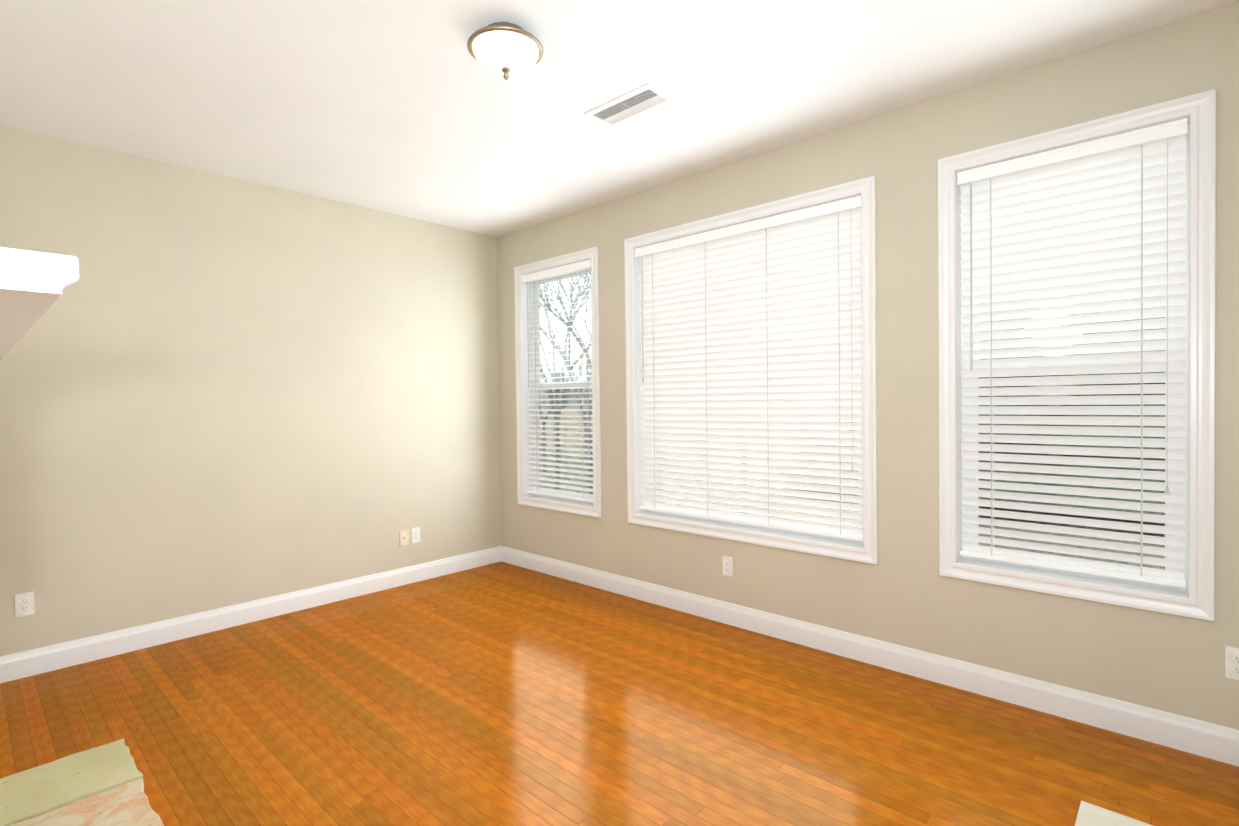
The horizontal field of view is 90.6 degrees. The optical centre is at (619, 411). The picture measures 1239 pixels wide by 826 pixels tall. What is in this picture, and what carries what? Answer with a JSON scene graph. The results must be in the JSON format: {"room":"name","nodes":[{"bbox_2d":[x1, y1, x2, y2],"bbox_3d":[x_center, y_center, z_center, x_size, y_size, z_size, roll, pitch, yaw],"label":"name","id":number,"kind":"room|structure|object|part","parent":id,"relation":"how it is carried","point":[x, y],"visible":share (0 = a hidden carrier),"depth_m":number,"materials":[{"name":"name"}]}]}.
{"room":"living room","nodes":[
{"label":"living room","id":0,"kind":"room"},
{"bbox_2d":[0,124,500,656],"bbox_3d":[-3.627,-0.024,2.527,0.150,2.760,7.800,0,1,43],"label":"wall","id":1,"kind":"structure","parent":0,"point":[218,390],"depth_m":3.73,"materials":[{"name":"paint"}]},
{"bbox_2d":[15,591,34,617],"bbox_3d":[-3.000,0.975,3.091,0.008,0.115,0.070,0,1,43],"label":"outlet","id":2,"kind":"object","parent":1,"relation":"attached to","point":[24,604],"visible":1,"depth_m":3.09,"materials":[{"name":"white plastic"}]},
{"bbox_2d":[0,546,499,682],"bbox_3d":[-2.126,1.250,4.034,0.015,0.128,3.240,0,1,43],"label":"baseboard","id":3,"kind":"structure","parent":1,"relation":"attached to","point":[15,666],"depth_m":3.70,"materials":[{"name":"white wood"}]},
{"bbox_2d":[400,529,408,545],"bbox_3d":[-1.611,0.949,4.591,0.016,0.115,0.070,0,1,43],"label":"wall jack","id":4,"kind":"object","parent":1,"relation":"attached to","point":[404,537],"visible":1,"depth_m":4.59,"materials":[{"name":"plastic"}]},
{"bbox_2d":[411,527,419,542],"bbox_3d":[-1.549,0.942,4.664,0.008,0.115,0.070,0,1,43],"label":"outlet","id":5,"kind":"object","parent":1,"relation":"attached to","point":[415,533],"visible":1,"depth_m":4.66,"materials":[{"name":"white plastic"}]},
{"bbox_2d":[0,562,1238,825],"bbox_3d":[-1.497,1.411,0.600,5.900,0.100,7.800,0,1,43],"label":"floor","id":6,"kind":"structure","parent":0,"point":[500,694],"depth_m":2.53,"materials":[{"name":"orange wood"}]},
{"bbox_2d":[0,739,163,825],"bbox_3d":[-1.533,1.319,1.659,1.661,0.050,0.546,0,1,43],"label":"hearth","id":7,"kind":"object","parent":6,"relation":"on","point":[102,785],"visible":1,"depth_m":2.07,"materials":[{"name":"beige stone"}]},
{"bbox_2d":[1075,801,1152,825],"bbox_3d":[1.649,1.305,1.021,1.542,0.022,1.290,0,1,43],"label":"slab","id":8,"kind":"object","parent":6,"relation":"on","point":[1088,814],"visible":0.86,"depth_m":1.93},
{"bbox_2d":[0,0,1238,236],"bbox_3d":[-1.532,-1.448,0.554,5.900,0.100,7.800,0,1,43],"label":"ceiling","id":9,"kind":"structure","parent":0,"point":[412,108],"depth_m":2.67,"materials":[{"name":"paint"}]},
{"bbox_2d":[467,22,542,79],"bbox_3d":[-0.435,-1.354,2.345,0.286,0.171,0.286,0,1,43],"label":"flush-mount ceiling light","id":10,"kind":"object","parent":9,"relation":"attached to","point":[506,50],"visible":1,"depth_m":2.27,"materials":[{"name":"white glass"}]},
{"bbox_3d":[-0.435,-1.348,2.345,0.254,0.075,0.254,0,1,43],"label":"ceiling light glass","id":11,"kind":"part","parent":10,"relation":"part of","materials":[{"name":"white glass"}]},
{"bbox_2d":[584,83,676,127],"bbox_3d":[0.047,-1.450,2.924,0.420,0.011,0.200,0,1,43],"label":"ceiling vent","id":12,"kind":"object","parent":9,"relation":"in","point":[640,101],"visible":1,"depth_m":2.91,"materials":[{"name":"white metal"}]},
{"bbox_2d":[496,1,1238,729],"bbox_3d":[1.134,-0.095,3.336,5.750,2.760,0.150,0,1,43],"label":"wall","id":13,"kind":"structure","parent":0,"point":[904,593],"depth_m":2.95,"materials":[{"name":"paint"}]},
{"bbox_2d":[514,247,601,517],"bbox_3d":[-0.446,-0.207,4.778,0.950,1.947,0.170,0,1,43],"label":"window","id":14,"kind":"structure","parent":13,"relation":"in","point":[580,507],"depth_m":4.95,"materials":[{"name":"white plastic"}]},
{"bbox_2d":[522,259,592,501],"bbox_3d":[-0.466,-0.220,4.757,0.798,1.774,0.071,0,1,43],"label":"window blind","id":15,"kind":"object","parent":14,"relation":"attached to","point":[560,270],"visible":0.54,"depth_m":4.75,"materials":[{"name":"white plastic"}]},
{"bbox_2d":[527,281,541,491],"bbox_3d":[-0.691,-0.205,4.952,0.106,1.708,0.046,-1,1,7],"label":"blind cord","id":16,"kind":"object","parent":15,"relation":"hanging from","point":[540,368],"depth_m":4.96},
{"bbox_2d":[580,269,589,497],"bbox_3d":[-0.253,-0.204,4.547,0.046,1.708,0.108,-1,1,-11],"label":"blind cord","id":17,"kind":"object","parent":15,"relation":"hanging from","point":[586,269],"depth_m":4.56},
{"bbox_3d":[-0.415,-0.208,4.812,0.674,1.671,0.025,0,1,43],"label":"glass","id":18,"kind":"part","parent":14,"relation":"part of","materials":[{"name":"clear glass"}]},
{"bbox_2d":[539,388,592,493],"bbox_3d":[-0.390,0.227,4.841,0.746,0.872,0.001,0,1,43],"label":"screen","id":19,"kind":"object","parent":14,"relation":"attached to","point":[572,429],"depth_m":4.87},
{"bbox_2d":[722,556,732,576],"bbox_3d":[0.652,0.935,3.701,0.070,0.115,0.008,0,1,43],"label":"outlet","id":20,"kind":"object","parent":13,"relation":"attached to","point":[727,563],"visible":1,"depth_m":3.70,"materials":[{"name":"white plastic"}]},
{"bbox_2d":[624,176,877,564],"bbox_3d":[0.720,-0.204,3.701,1.685,1.947,0.170,0,1,43],"label":"window","id":21,"kind":"structure","parent":13,"relation":"in","point":[865,550],"depth_m":3.45,"materials":[{"name":"white plastic"}]},
{"bbox_2d":[635,195,862,540],"bbox_3d":[0.701,-0.217,3.680,1.533,1.774,0.071,0,1,43],"label":"window blind","id":22,"kind":"object","parent":21,"relation":"attached to","point":[798,316],"visible":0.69,"depth_m":3.59,"materials":[{"name":"white plastic"}]},
{"bbox_2d":[641,254,657,507],"bbox_3d":[0.201,-0.203,4.128,0.100,1.708,0.030,0,1,13],"label":"blind cord","id":23,"kind":"object","parent":22,"relation":"hanging from","point":[652,254],"depth_m":4.13,"materials":[{"name":"white fabric"}]},
{"bbox_2d":[705,256,710,514],"bbox_3d":[0.552,-0.202,3.832,0.004,1.708,0.032,0,1,43],"label":"blind cord","id":24,"kind":"object","parent":22,"relation":"hanging from","point":[705,256],"depth_m":3.82,"materials":[{"name":"white fabric"}]},
{"bbox_2d":[766,228,771,523],"bbox_3d":[0.864,-0.201,3.544,0.004,1.708,0.032,0,1,43],"label":"blind cord","id":25,"kind":"object","parent":22,"relation":"hanging from","point":[766,228],"depth_m":3.53,"materials":[{"name":"white fabric"}]},
{"bbox_2d":[838,212,853,533],"bbox_3d":[1.188,-0.200,3.218,0.030,1.708,0.101,-1,1,-17],"label":"blind cord","id":26,"kind":"object","parent":22,"relation":"hanging from","point":[852,469],"depth_m":3.24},
{"bbox_3d":[0.753,-0.205,3.737,1.409,1.671,0.002,0,1,43],"label":"glass","id":27,"kind":"part","parent":21,"relation":"part of","materials":[{"name":"clear glass"}]},
{"bbox_2d":[500,546,1238,766],"bbox_3d":[1.032,1.222,3.354,5.580,0.128,0.015,0,1,43],"label":"baseboard","id":28,"kind":"structure","parent":13,"relation":"attached to","point":[1176,732],"depth_m":2.90,"materials":[{"name":"white wood"}]},
{"bbox_2d":[938,89,1215,620],"bbox_3d":[1.894,-0.202,2.618,0.930,1.947,0.170,0,1,43],"label":"window","id":29,"kind":"structure","parent":13,"relation":"in","point":[1194,598],"depth_m":2.41,"materials":[{"name":"white plastic"}]},
{"bbox_3d":[1.926,-0.202,2.652,0.654,1.671,0.025,0,1,43],"label":"glass","id":30,"kind":"part","parent":29,"relation":"part of","materials":[{"name":"clear glass"}]},
{"bbox_2d":[979,372,1164,569],"bbox_3d":[1.951,0.233,2.681,0.726,0.872,0.001,0,1,43],"label":"screen","id":31,"kind":"object","parent":29,"relation":"attached to","point":[1048,523],"depth_m":2.65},
{"bbox_2d":[957,118,1186,587],"bbox_3d":[1.875,-0.214,2.597,0.778,1.774,0.071,0,1,43],"label":"window blind","id":32,"kind":"object","parent":29,"relation":"attached to","point":[1062,218],"visible":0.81,"depth_m":2.56,"materials":[{"name":"white plastic"}]},
{"bbox_2d":[970,178,993,555],"bbox_3d":[1.654,-0.199,2.787,0.102,1.708,0.035,-1,1,10],"label":"blind cord","id":33,"kind":"object","parent":32,"relation":"hanging from","point":[971,368],"depth_m":2.78,"materials":[{"name":"white fabric"}]},
{"bbox_2d":[1141,139,1169,576],"bbox_3d":[2.083,-0.198,2.391,0.036,1.708,0.103,-1,1,-14],"label":"blind cord","id":34,"kind":"object","parent":32,"relation":"hanging from","point":[1166,488],"depth_m":2.41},
{"bbox_2d":[1225,646,1238,679],"bbox_3d":[2.250,0.919,2.225,0.070,0.115,0.008,0,1,43],"label":"outlet","id":35,"kind":"object","parent":13,"relation":"attached to","point":[1231,662],"visible":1,"depth_m":2.24,"materials":[{"name":"white plastic"}]},
{"bbox_3d":[-2.048,-0.029,1.620,3.400,2.760,0.150,0,1,43],"label":"wall","id":36,"kind":"structure","parent":0,"visible":0},
{"bbox_2d":[0,247,78,360],"bbox_3d":[-1.617,-0.025,1.498,1.920,0.425,0.254,0,1,43],"label":"mantel shelf","id":37,"kind":"object","parent":36,"relation":"attached to","point":[35,287],"visible":1,"depth_m":0.93,"materials":[{"name":"white wood"}]},
{"label":"outside","id":38,"kind":"structure","parent":0,"visible":0},
{"bbox_2d":[540,441,1164,569],"bbox_3d":[29.568,1.127,38.383,120.000,0.300,89.840,0,1,43],"label":"ground","id":39,"kind":"structure","parent":38,"point":[1045,523],"depth_m":10.14,"materials":[{"name":"grey"}]},
{"bbox_2d":[539,406,1065,466],"bbox_3d":[7.089,0.742,15.503,30.000,1.750,0.070,0,1,43],"label":"fence","id":40,"kind":"object","parent":39,"relation":"on","point":[567,423],"depth_m":23.32,"materials":[{"name":"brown wood"}]},
{"bbox_2d":[539,334,1077,406],"bbox_3d":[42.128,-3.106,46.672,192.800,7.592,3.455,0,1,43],"label":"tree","id":41,"kind":"object","parent":39,"relation":"on","point":[564,374],"depth_m":92.35,"materials":[{"name":"grey plant"}]},
{"bbox_2d":[539,274,1165,522],"bbox_3d":[6.483,-3.820,14.177,28.118,10.978,20.106,0,1,43],"label":"trees","id":42,"kind":"object","parent":39,"relation":"on","point":[574,306],"depth_m":9.68,"materials":[{"name":"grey plant"}]}
]}

